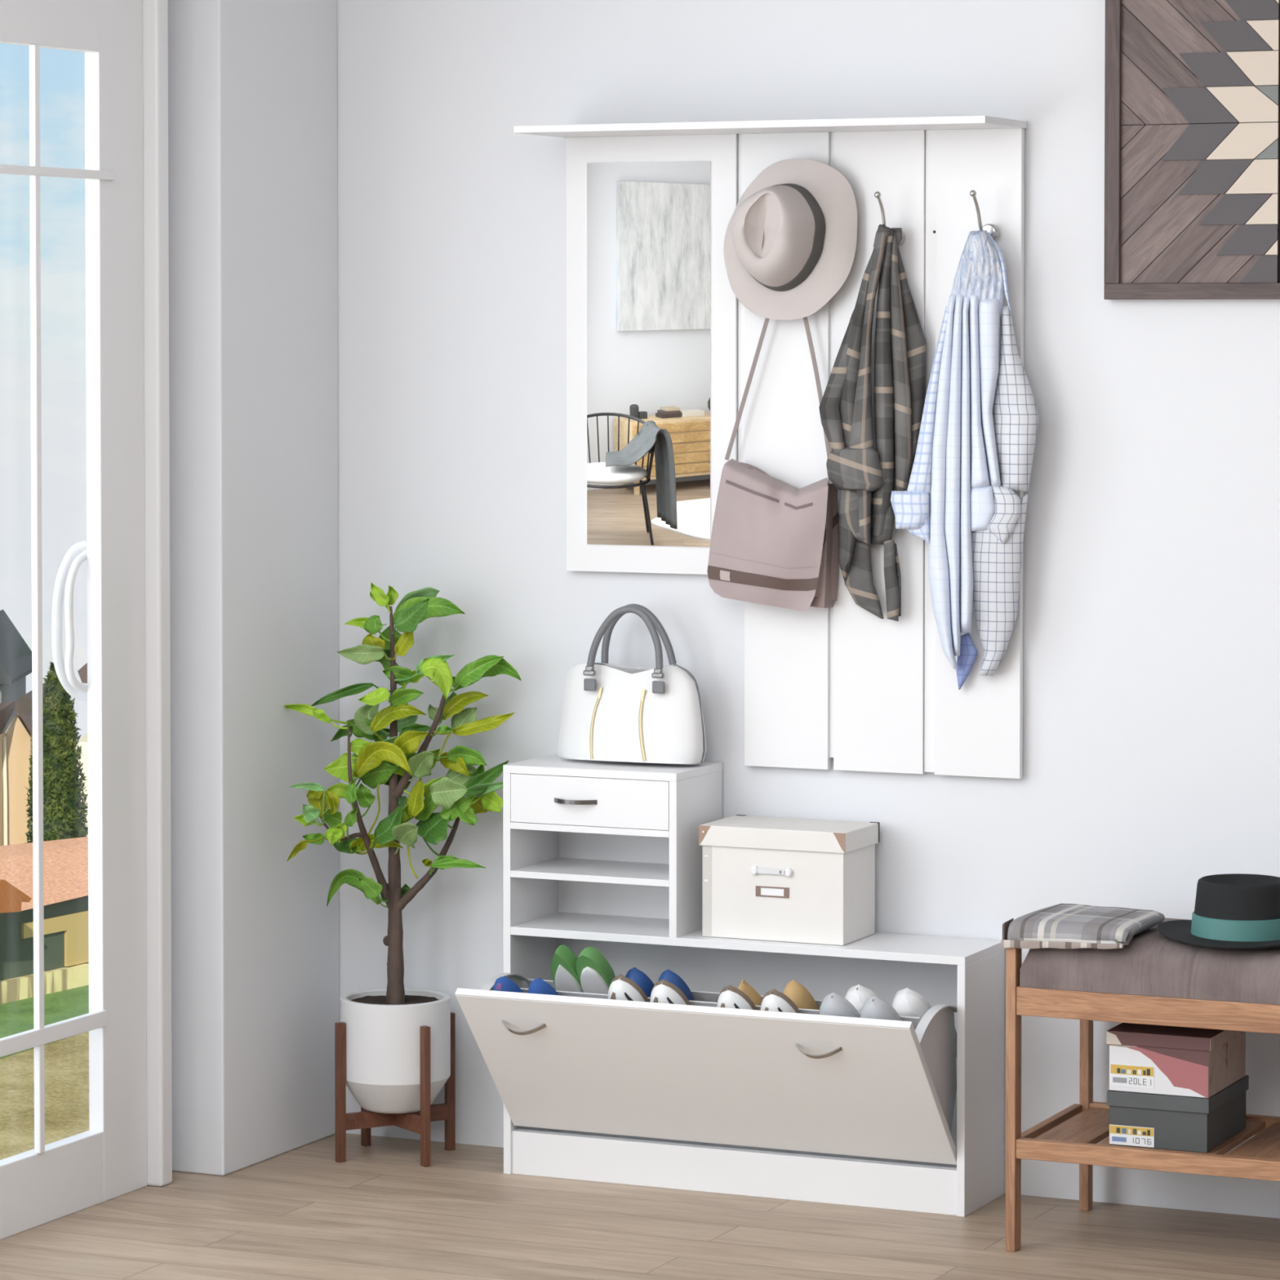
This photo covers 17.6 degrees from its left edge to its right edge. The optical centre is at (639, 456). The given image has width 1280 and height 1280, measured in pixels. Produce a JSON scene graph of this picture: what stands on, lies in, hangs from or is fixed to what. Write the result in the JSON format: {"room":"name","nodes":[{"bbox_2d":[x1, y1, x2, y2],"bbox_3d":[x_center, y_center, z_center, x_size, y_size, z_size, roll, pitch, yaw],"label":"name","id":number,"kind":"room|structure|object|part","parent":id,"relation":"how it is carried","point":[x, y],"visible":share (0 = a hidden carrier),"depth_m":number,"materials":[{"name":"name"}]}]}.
{"room":"entryway","nodes":[
{"label":"entryway","id":0,"kind":"room"},
{"bbox_2d":[168,0,339,1175],"bbox_3d":[-2.919,0.080,4.042,0.212,3.060,10.600,1,2,24],"label":"wall","id":1,"kind":"structure","parent":0,"point":[253,211],"depth_m":8.50,"materials":[{"name":"white paint"}]},
{"bbox_2d":[0,0,172,1239],"bbox_3d":[-1.288,0.181,7.711,0.132,2.620,1.380,1,2,24],"label":"door","id":2,"kind":"structure","parent":1,"relation":"in","point":[126,1147],"depth_m":8.19,"materials":[{"name":"white paint"}]},
{"bbox_3d":[-1.127,0.327,8.179,0.046,0.320,0.083,1,2,24],"label":"handle","id":3,"kind":"part","parent":2,"relation":"part of","materials":[{"name":"white paint"}]},
{"bbox_3d":[-1.108,0.328,8.142,0.021,0.286,0.069,1,2,35],"label":"handle","id":4,"kind":"part","parent":2,"relation":"part of","materials":[{"name":"white paint"}]},
{"bbox_2d":[0,1133,1279,1279],"bbox_3d":[0.170,1.712,2.784,6.920,0.120,10.750,1,2,24],"label":"floor","id":5,"kind":"structure","parent":0,"point":[300,1213],"depth_m":7.87,"materials":[{"name":"brown wood"}]},
{"bbox_2d":[334,1012,455,1167],"bbox_3d":[-0.511,1.317,8.626,0.209,0.290,0.196,0,2,14],"label":"plant stand","id":6,"kind":"object","parent":5,"relation":"on","point":[419,1122],"visible":0.84,"depth_m":8.56,"materials":[{"name":"brown wood"}]},
{"bbox_3d":[-0.622,1.319,8.565,0.019,0.290,0.015,-1,2,-29],"label":"leg","id":7,"kind":"part","parent":6,"relation":"part of","materials":[{"name":"brown wood"}]},
{"bbox_3d":[-0.580,1.313,8.732,0.015,0.290,0.019,-1,2,-33],"label":"leg","id":8,"kind":"part","parent":6,"relation":"part of","materials":[{"name":"brown wood"}]},
{"bbox_2d":[283,582,520,1113],"bbox_3d":[-0.500,0.813,8.591,0.499,1.100,0.275,0,2,-5],"label":"potted plant","id":9,"kind":"object","parent":6,"relation":"on","point":[383,1025],"visible":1,"depth_m":8.56,"materials":[{"name":"green plant"}]},
{"bbox_3d":[-0.511,1.245,8.624,0.230,0.235,0.230,1,2,24],"label":"pot","id":10,"kind":"part","parent":9,"relation":"part of","materials":[{"name":"white ceramic"}]},
{"bbox_3d":[-0.443,1.320,8.520,0.015,0.290,0.019,-1,2,-33],"label":"leg","id":11,"kind":"part","parent":6,"relation":"part of","materials":[{"name":"brown wood"}]},
{"bbox_3d":[-0.400,1.315,8.687,0.019,0.290,0.015,-1,2,-29],"label":"leg","id":12,"kind":"part","parent":6,"relation":"part of","materials":[{"name":"brown wood"}]},
{"bbox_2d":[454,754,1004,1217],"bbox_3d":[0.172,1.055,8.222,1.000,0.839,0.492,1,2,24],"label":"cabinet","id":13,"kind":"object","parent":5,"relation":"on","point":[808,1105],"visible":0.98,"depth_m":8.23,"materials":[{"name":"white laminate"}]},
{"bbox_2d":[493,975,523,992],"bbox_3d":[-0.245,1.135,8.309,0.068,0.198,0.164,1,2,31],"label":"shoe","id":14,"kind":"object","parent":13,"relation":"in","point":[504,984],"visible":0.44,"depth_m":8.24,"materials":[{"name":"blue"}]},
{"bbox_3d":[-0.234,1.132,8.180,0.096,0.026,0.028,1,2,24],"label":"handle","id":15,"kind":"part","parent":13,"relation":"part of","materials":[{"name":"silver metal"}]},
{"bbox_3d":[-0.224,1.053,8.540,0.016,0.822,0.234,1,2,24],"label":"panel","id":16,"kind":"part","parent":13,"relation":"part of","materials":[{"name":"white laminate"}]},
{"bbox_2d":[528,977,558,995],"bbox_3d":[-0.174,1.135,8.276,0.068,0.198,0.164,1,2,31],"label":"shoe","id":17,"kind":"object","parent":13,"relation":"in","point":[539,986],"visible":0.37,"depth_m":8.21,"materials":[{"name":"blue fabric"}]},
{"bbox_2d":[550,945,583,992],"bbox_3d":[-0.124,1.077,8.329,0.063,0.204,0.202,1,2,30],"label":"pump","id":18,"kind":"object","parent":13,"relation":"in","point":[563,963],"visible":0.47,"depth_m":8.27,"materials":[{"name":"green fabric"}]},
{"bbox_3d":[-0.135,0.697,8.346,0.096,0.009,0.027,1,2,24],"label":"handle","id":19,"kind":"part","parent":13,"relation":"part of","materials":[{"name":"silver metal"}]},
{"bbox_2d":[510,857,669,886],"bbox_3d":[-0.056,0.850,8.454,0.354,0.014,0.228,1,2,24],"label":"shelf","id":20,"kind":"object","parent":13,"relation":"attached to","point":[524,871],"depth_m":8.44,"materials":[{"name":"white laminate"}]},
{"bbox_2d":[510,822,669,837],"bbox_3d":[-0.056,0.751,8.451,0.354,0.014,0.228,1,2,24],"label":"shelf","id":21,"kind":"object","parent":13,"relation":"attached to","point":[517,829],"depth_m":8.34,"materials":[{"name":"white laminate"}]},
{"bbox_3d":[-0.062,0.695,8.436,0.352,0.098,0.200,1,2,24],"label":"drawer","id":22,"kind":"part","parent":13,"relation":"part of","materials":[{"name":"white laminate"}]},
{"bbox_2d":[576,946,615,994],"bbox_3d":[-0.071,1.078,8.305,0.064,0.204,0.203,1,2,25],"label":"pump","id":23,"kind":"object","parent":13,"relation":"in","point":[595,974],"visible":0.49,"depth_m":8.24,"materials":[{"name":"green fabric"}]},
{"bbox_3d":[-0.008,0.798,8.559,0.354,0.314,0.006,1,2,24],"label":"panel","id":24,"kind":"part","parent":13,"relation":"part of","materials":[{"name":"white laminate"}]},
{"bbox_2d":[608,974,649,1002],"bbox_3d":[-0.014,1.120,8.195,0.082,0.205,0.164,1,2,17],"label":"shoe","id":25,"kind":"object","parent":13,"relation":"in","point":[621,987],"visible":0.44,"depth_m":8.12,"materials":[{"name":"white leather"}]},
{"bbox_2d":[557,604,706,764],"bbox_3d":[-0.022,0.462,8.445,0.330,0.323,0.104,1,2,24],"label":"handbag","id":26,"kind":"object","parent":13,"relation":"on","point":[611,712],"visible":1,"depth_m":8.41,"materials":[{"name":"white leather"}]},
{"bbox_3d":[-0.082,0.483,8.438,0.009,0.022,0.003,1,2,24],"label":"zip pull","id":27,"kind":"part","parent":26,"relation":"part of","materials":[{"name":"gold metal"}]},
{"bbox_3d":[-0.031,0.367,8.401,0.171,0.131,0.012,1,2,24],"label":"loop handle","id":28,"kind":"part","parent":26,"relation":"part of","materials":[{"name":"grey leather"}]},
{"bbox_3d":[-0.003,0.364,8.470,0.169,0.124,0.012,1,2,24],"label":"loop handle","id":29,"kind":"part","parent":26,"relation":"part of","materials":[{"name":"grey leather"}]},
{"bbox_3d":[0.006,0.485,8.397,0.009,0.022,0.003,1,2,24],"label":"zip pull","id":30,"kind":"part","parent":26,"relation":"part of","materials":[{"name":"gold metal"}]},
{"bbox_2d":[625,967,653,997],"bbox_3d":[0.016,1.129,8.348,0.071,0.210,0.168,1,2,31],"label":"pump","id":31,"kind":"object","parent":13,"relation":"in","point":[641,979],"visible":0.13,"depth_m":8.28,"materials":[{"name":"blue leather"}]},
{"bbox_2d":[649,978,690,1004],"bbox_3d":[0.070,1.125,8.161,0.082,0.205,0.164,1,2,17],"label":"sandal","id":32,"kind":"object","parent":13,"relation":"in","point":[663,991],"visible":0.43,"depth_m":8.09,"materials":[{"name":"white leather"}]},
{"bbox_2d":[657,968,694,1000],"bbox_3d":[0.084,1.129,8.317,0.071,0.210,0.168,1,2,31],"label":"pump","id":33,"kind":"object","parent":13,"relation":"in","point":[668,975],"visible":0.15,"depth_m":8.26,"materials":[{"name":"blue fabric"}]},
{"bbox_3d":[0.114,0.804,8.379,0.016,0.314,0.234,1,2,24],"label":"panel","id":34,"kind":"part","parent":13,"relation":"part of","materials":[{"name":"white laminate"}]},
{"bbox_3d":[0.128,1.219,8.130,0.963,0.321,0.278,1,2,24],"label":"flip door","id":35,"kind":"part","parent":13,"relation":"part of","materials":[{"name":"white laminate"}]},
{"bbox_2d":[716,985,757,1009],"bbox_3d":[0.200,1.130,8.105,0.082,0.205,0.164,1,2,17],"label":"sandal","id":36,"kind":"object","parent":13,"relation":"in","point":[730,997],"visible":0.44,"depth_m":8.03,"materials":[{"name":"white leather"}]},
{"bbox_3d":[0.229,1.390,8.360,0.967,0.016,0.198,1,2,24],"label":"panel","id":37,"kind":"part","parent":13,"relation":"part of","materials":[{"name":"white laminate"}]},
{"bbox_2d":[737,978,762,1005],"bbox_3d":[0.232,1.141,8.262,0.067,0.209,0.167,1,2,31],"label":"pump","id":38,"kind":"object","parent":13,"relation":"in","point":[744,987],"visible":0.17,"depth_m":8.20,"materials":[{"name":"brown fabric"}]},
{"bbox_3d":[0.271,1.211,8.447,0.967,0.472,0.006,1,2,24],"label":"panel","id":39,"kind":"part","parent":13,"relation":"part of","materials":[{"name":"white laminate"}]},
{"bbox_2d":[760,989,800,1013],"bbox_3d":[0.284,1.133,8.069,0.082,0.205,0.164,1,2,17],"label":"sandal","id":40,"kind":"object","parent":13,"relation":"in","point":[773,1000],"visible":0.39,"depth_m":8.00,"materials":[{"name":"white leather"}]},
{"bbox_2d":[698,814,879,945],"bbox_3d":[0.300,0.850,8.301,0.316,0.225,0.190,1,2,24],"label":"storage box","id":41,"kind":"object","parent":13,"relation":"on","point":[810,881],"visible":1,"depth_m":8.23,"materials":[{"name":"white cardboard"}]},
{"bbox_3d":[0.262,0.826,8.218,0.077,0.011,0.002,1,2,24],"label":"pull handle","id":42,"kind":"part","parent":41,"relation":"part of","materials":[{"name":"white plastic"}]},
{"bbox_3d":[0.300,0.759,8.300,0.315,0.041,0.187,1,2,24],"label":"lid","id":43,"kind":"part","parent":41,"relation":"part of","materials":[{"name":"white cardboard"}]},
{"bbox_2d":[782,979,818,1009],"bbox_3d":[0.331,1.135,8.210,0.069,0.209,0.167,1,2,31],"label":"pump","id":44,"kind":"object","parent":13,"relation":"in","point":[795,991],"visible":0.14,"depth_m":8.14,"materials":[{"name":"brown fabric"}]},
{"bbox_3d":[0.340,1.141,7.922,0.096,0.026,0.028,1,2,24],"label":"handle","id":45,"kind":"part","parent":13,"relation":"part of","materials":[{"name":"silver metal"}]},
{"bbox_2d":[819,992,860,1017],"bbox_3d":[0.397,1.131,8.013,0.082,0.203,0.163,1,2,17],"label":"slip","id":46,"kind":"object","parent":13,"relation":"in","point":[833,1004],"visible":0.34,"depth_m":7.94,"materials":[{"name":"grey rubber"}]},
{"bbox_2d":[844,984,878,1013],"bbox_3d":[0.453,1.135,8.138,0.082,0.209,0.168,1,2,21],"label":"sneaker","id":47,"kind":"object","parent":13,"relation":"in","point":[858,994],"visible":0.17,"depth_m":8.07,"materials":[{"name":"white leather"}]},
{"bbox_2d":[860,995,902,1021],"bbox_3d":[0.474,1.133,7.979,0.082,0.203,0.163,1,2,17],"label":"shoe","id":48,"kind":"object","parent":13,"relation":"in","point":[874,1007],"visible":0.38,"depth_m":7.91,"materials":[{"name":"grey"}]},
{"bbox_2d":[892,987,931,1018],"bbox_3d":[0.545,1.136,8.097,0.082,0.209,0.168,1,2,21],"label":"sneaker","id":49,"kind":"object","parent":13,"relation":"in","point":[907,1002],"visible":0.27,"depth_m":8.02,"materials":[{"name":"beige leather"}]},
{"bbox_3d":[0.672,1.231,8.141,0.016,0.492,0.234,1,2,24],"label":"panel","id":50,"kind":"part","parent":13,"relation":"part of","materials":[{"name":"white laminate"}]},
{"bbox_2d":[1005,947,1279,1252],"bbox_3d":[1.203,1.198,7.735,0.944,0.584,0.428,1,2,24],"label":"bench","id":51,"kind":"object","parent":5,"relation":"on","point":[1072,1135],"visible":0.66,"depth_m":7.69,"materials":[{"name":"brown wood"}]},
{"bbox_3d":[0.701,1.198,7.747,0.019,0.584,0.036,1,2,24],"label":"leg","id":52,"kind":"part","parent":51,"relation":"part of","materials":[{"name":"brown wood"}]},
{"bbox_3d":[0.785,1.290,7.932,0.018,0.029,0.366,1,2,24],"label":"rail","id":53,"kind":"part","parent":51,"relation":"part of","materials":[{"name":"brown wood"}]},
{"bbox_3d":[0.876,1.230,8.102,0.019,0.496,0.030,1,2,24],"label":"leg","id":54,"kind":"part","parent":51,"relation":"part of","materials":[{"name":"brown wood"}]},
{"bbox_3d":[1.115,1.302,7.559,0.892,0.036,0.022,1,2,24],"label":"rail","id":55,"kind":"part","parent":51,"relation":"part of","materials":[{"name":"brown wood"}]},
{"bbox_3d":[1.115,1.024,7.550,0.892,0.053,0.022,1,2,24],"label":"rail","id":56,"kind":"part","parent":51,"relation":"part of","materials":[{"name":"brown wood"}]},
{"bbox_2d":[1019,917,1279,1004],"bbox_3d":[1.197,0.943,7.728,0.880,0.095,0.418,1,2,24],"label":"cushion","id":57,"kind":"object","parent":51,"relation":"on","point":[1153,963],"visible":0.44,"depth_m":7.62,"materials":[{"name":"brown fabric"}]},
{"bbox_2d":[1000,903,1164,949],"bbox_3d":[0.838,0.888,7.784,0.241,0.057,0.260,1,2,24],"label":"blanket","id":58,"kind":"object","parent":57,"relation":"on","point":[1060,926],"visible":1,"depth_m":7.70,"materials":[{"name":"grey fabric"}]},
{"bbox_2d":[1156,873,1279,949],"bbox_3d":[1.124,0.842,7.692,0.318,0.110,0.318,1,2,24],"label":"hat","id":59,"kind":"object","parent":57,"relation":"on","point":[1232,911],"visible":1,"depth_m":7.62,"materials":[{"name":"fabric"}]},
{"bbox_3d":[1.124,0.841,7.692,0.189,0.107,0.189,1,2,24],"label":"crown","id":60,"kind":"part","parent":59,"relation":"part of","materials":[{"name":"black fabric"}]},
{"bbox_2d":[1106,1075,1248,1152],"bbox_3d":[1.016,1.233,7.792,0.197,0.101,0.268,1,2,24],"label":"shoe box","id":61,"kind":"object","parent":51,"relation":"on","point":[1136,1119],"visible":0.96,"depth_m":7.68,"materials":[{"name":"grey cardboard"}]},
{"bbox_2d":[1111,1136,1126,1142],"bbox_3d":[0.894,1.274,7.705,0.028,0.009,0.001,1,2,24],"label":"print","id":62,"kind":"object","parent":61,"relation":"on","point":[1114,1139],"depth_m":7.70,"materials":[{"name":"blue paper"}]},
{"bbox_2d":[1121,1128,1126,1133],"bbox_3d":[0.903,1.257,7.700,0.008,0.010,0.001,1,2,24],"label":"print","id":63,"kind":"object","parent":61,"relation":"attached to","point":[1123,1130],"depth_m":7.70,"materials":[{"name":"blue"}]},
{"bbox_2d":[1106,1022,1245,1097],"bbox_3d":[1.015,1.125,7.784,0.200,0.113,0.257,1,2,24],"label":"shoe box","id":64,"kind":"object","parent":61,"relation":"on","point":[1161,1060],"visible":0.87,"depth_m":7.68,"materials":[{"name":"white"}]},
{"bbox_2d":[1106,1031,1121,1044],"bbox_3d":[0.885,1.084,7.701,0.030,0.024,0.001,1,2,24],"label":"print","id":65,"kind":"object","parent":64,"relation":"attached to","point":[1113,1037],"depth_m":7.70,"materials":[{"name":"beige"}]},
{"bbox_2d":[1112,1076,1126,1083],"bbox_3d":[0.895,1.163,7.702,0.027,0.010,0.001,1,2,24],"label":"print","id":66,"kind":"object","parent":64,"relation":"attached to","point":[1115,1079],"depth_m":7.70,"materials":[{"name":"grey paper"}]},
{"bbox_2d":[1126,1069,1131,1074],"bbox_3d":[0.912,1.146,7.694,0.008,0.008,0.001,1,2,24],"label":"print","id":67,"kind":"object","parent":64,"relation":"attached to","point":[1128,1071],"depth_m":7.69,"materials":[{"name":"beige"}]},
{"bbox_2d":[1146,1068,1150,1075],"bbox_3d":[0.946,1.145,7.678,0.006,0.012,0.001,1,2,24],"label":"print","id":68,"kind":"object","parent":64,"relation":"attached to","point":[1148,1069],"depth_m":7.68,"materials":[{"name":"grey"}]},
{"bbox_2d":[1109,1045,1205,1097],"bbox_3d":[0.962,1.143,7.673,0.187,0.083,0.001,1,2,24],"label":"print","id":69,"kind":"object","parent":64,"relation":"attached to","point":[1171,1070],"depth_m":7.67,"materials":[{"name":"white"}]},
{"bbox_3d":[1.015,1.081,7.783,0.200,0.025,0.256,1,2,24],"label":"lid","id":70,"kind":"part","parent":64,"relation":"part of","materials":[{"name":"red"}]},
{"bbox_2d":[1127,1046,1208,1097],"bbox_3d":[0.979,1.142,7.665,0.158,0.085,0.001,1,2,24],"label":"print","id":71,"kind":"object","parent":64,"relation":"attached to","point":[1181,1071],"depth_m":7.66,"materials":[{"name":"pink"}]},
{"bbox_2d":[1137,1045,1208,1066],"bbox_3d":[0.988,1.103,7.660,0.137,0.048,0.001,1,2,24],"label":"print","id":72,"kind":"object","parent":64,"relation":"on","point":[1147,1055],"depth_m":7.66,"materials":[{"name":"red"}]},
{"bbox_2d":[1209,1030,1244,1051],"bbox_3d":[1.106,1.083,7.742,0.001,0.024,0.255,1,2,24],"label":"print","id":73,"kind":"object","parent":64,"relation":"attached to","point":[1220,1040],"depth_m":7.72},
{"bbox_3d":[1.016,1.196,7.791,0.197,0.027,0.268,1,2,24],"label":"lid","id":74,"kind":"part","parent":61,"relation":"part of","materials":[{"name":"grey cardboard"}]},
{"bbox_3d":[1.279,1.290,7.923,0.892,0.036,0.022,1,2,24],"label":"rail","id":75,"kind":"part","parent":51,"relation":"part of","materials":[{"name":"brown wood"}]},
{"bbox_2d":[337,0,1279,1218],"bbox_3d":[2.348,-0.035,7.562,6.920,3.060,0.150,1,2,24],"label":"wall","id":76,"kind":"structure","parent":0,"point":[1151,545],"depth_m":8.35,"materials":[{"name":"white paint"}]},
{"bbox_2d":[513,115,1026,778],"bbox_3d":[0.255,-0.016,8.286,1.010,1.304,0.249,1,2,24],"label":"coat rack","id":77,"kind":"object","parent":76,"relation":"attached to","point":[661,347],"visible":0.66,"depth_m":8.39,"materials":[{"name":"white laminate"}]},
{"bbox_2d":[586,160,710,546],"bbox_3d":[0.017,-0.211,8.494,0.276,0.789,0.004,1,2,24],"label":"mirror","id":78,"kind":"object","parent":77,"relation":"attached to","point":[648,222],"depth_m":8.49,"materials":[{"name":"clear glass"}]},
{"bbox_2d":[513,115,1026,137],"bbox_3d":[0.255,-0.660,8.265,1.010,0.014,0.249,1,2,24],"label":"shelf","id":79,"kind":"object","parent":77,"relation":"attached to","point":[952,126],"depth_m":8.21,"materials":[{"name":"white laminate"}]},
{"bbox_2d":[706,316,838,610],"bbox_3d":[0.267,-0.059,8.332,0.265,0.734,0.092,1,2,24],"label":"bag","id":80,"kind":"object","parent":77,"relation":"hanging from","point":[775,542],"visible":1,"depth_m":8.31,"materials":[{"name":"leather"}]},
{"bbox_2d":[724,159,857,319],"bbox_3d":[0.275,-0.436,8.268,0.291,0.324,0.142,1,2,24],"label":"hat","id":81,"kind":"object","parent":77,"relation":"hanging from","point":[791,236],"visible":1,"depth_m":8.27,"materials":[{"name":"grey fabric"}]},
{"bbox_3d":[0.263,-0.440,8.259,0.181,0.211,0.118,1,2,24],"label":"crown","id":82,"kind":"part","parent":81,"relation":"part of","materials":[{"name":"grey fabric"}]},
{"bbox_2d":[818,224,926,621],"bbox_3d":[0.458,-0.066,8.243,0.215,0.792,0.085,1,2,24],"label":"plaid shirt","id":83,"kind":"object","parent":77,"relation":"hanging from","point":[864,475],"visible":1,"depth_m":8.22,"materials":[{"name":"grey fabric"}]},
{"bbox_3d":[0.471,-0.520,8.187,0.013,0.014,0.013,0,2,-3],"label":"knob","id":84,"kind":"part","parent":77,"relation":"part of","materials":[{"name":"silver metal"}]},
{"bbox_2d":[890,230,1038,689],"bbox_3d":[0.641,0.009,8.163,0.302,0.913,0.078,1,2,24],"label":"shirt","id":85,"kind":"object","parent":77,"relation":"hanging from","point":[975,539],"visible":1,"depth_m":8.13,"materials":[{"name":"fabric"}]},
{"bbox_3d":[0.654,-0.517,8.105,0.013,0.014,0.013,0,2,-3],"label":"knob","id":86,"kind":"part","parent":77,"relation":"part of","materials":[{"name":"silver metal"}]},
{"bbox_2d":[1103,0,1279,299],"bbox_3d":[1.234,-0.640,7.942,0.702,0.672,0.031,1,2,24],"label":"wall art","id":87,"kind":"object","parent":76,"relation":"attached to","point":[1192,87],"visible":1,"depth_m":8.01,"materials":[{"name":"brown wood"}]},
{"bbox_3d":[1.234,-0.319,7.952,0.702,0.031,0.031,1,2,24],"label":"frame rail","id":88,"kind":"part","parent":87,"relation":"part of","materials":[{"name":"brown wood"}]},
{"label":"outside","id":89,"kind":"structure","parent":0,"visible":0},
{"bbox_2d":[0,1031,88,1159],"bbox_3d":[-18.930,16.770,107.111,60.568,0.400,77.461,1,2,24],"label":"field","id":90,"kind":"structure","parent":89,"point":[66,1060],"depth_m":107.13,"materials":[{"name":"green plant"}]},
{"bbox_2d":[0,609,31,733],"bbox_3d":[-24.055,10.729,153.091,5.261,9.662,7.450,1,2,24],"label":"house","id":91,"kind":"structure","parent":90,"relation":"on","point":[15,655],"depth_m":153.04,"materials":[{"name":"grey paint"}]},
{"bbox_2d":[0,879,31,912],"bbox_3d":[-18.996,14.182,118.886,1.567,4.008,3.283,1,2,24],"label":"roof","id":92,"kind":"object","parent":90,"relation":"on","point":[11,898],"visible":1,"depth_m":119.07,"materials":[{"name":"orange tile"}]},
{"bbox_2d":[0,682,46,845],"bbox_3d":[-22.123,11.669,143.649,5.198,6.710,13.403,1,2,24],"label":"gabled house","id":93,"kind":"structure","parent":90,"relation":"on","point":[15,742],"depth_m":143.00,"materials":[{"name":"beige paint"}]},
{"bbox_2d":[0,836,88,1004],"bbox_3d":[-20.151,14.153,127.680,10.802,3.493,18.056,1,2,24],"label":"building","id":94,"kind":"structure","parent":90,"relation":"on","point":[65,861],"depth_m":123.58,"materials":[{"name":"brown"}]},
{"bbox_3d":[-17.407,13.950,123.163,0.100,0.454,3.160,1,2,31],"label":"panel","id":95,"kind":"part","parent":94,"relation":"part of","materials":[{"name":"yellow"}]},
{"bbox_3d":[-16.891,14.695,124.043,0.100,1.094,1.163,1,2,31],"label":"panel","id":96,"kind":"part","parent":94,"relation":"part of","materials":[{"name":"yellow"}]},
{"bbox_2d":[25,661,88,843],"bbox_3d":[-19.327,11.178,136.930,2.362,8.840,2.336,1,2,24],"label":"cypress tree","id":97,"kind":"object","parent":90,"relation":"on","point":[64,810],"visible":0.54,"depth_m":136.49,"materials":[{"name":"green plant"}]},
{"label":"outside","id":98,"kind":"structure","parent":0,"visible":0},
{"bbox_2d":[0,985,88,1058],"bbox_3d":[-18.797,16.236,119.815,8.625,0.400,34.823,1,2,24],"label":"lawn","id":99,"kind":"structure","parent":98,"point":[15,1016],"depth_m":119.66,"materials":[{"name":"green plant"}]},
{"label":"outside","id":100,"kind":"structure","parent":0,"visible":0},
{"bbox_2d":[75,662,88,836],"bbox_3d":[-19.138,11.115,155.123,5.612,9.304,7.649,1,2,24],"label":"house","id":101,"kind":"structure","parent":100,"point":[82,672],"depth_m":152.00,"materials":[{"name":"beige paint"}]}
]}

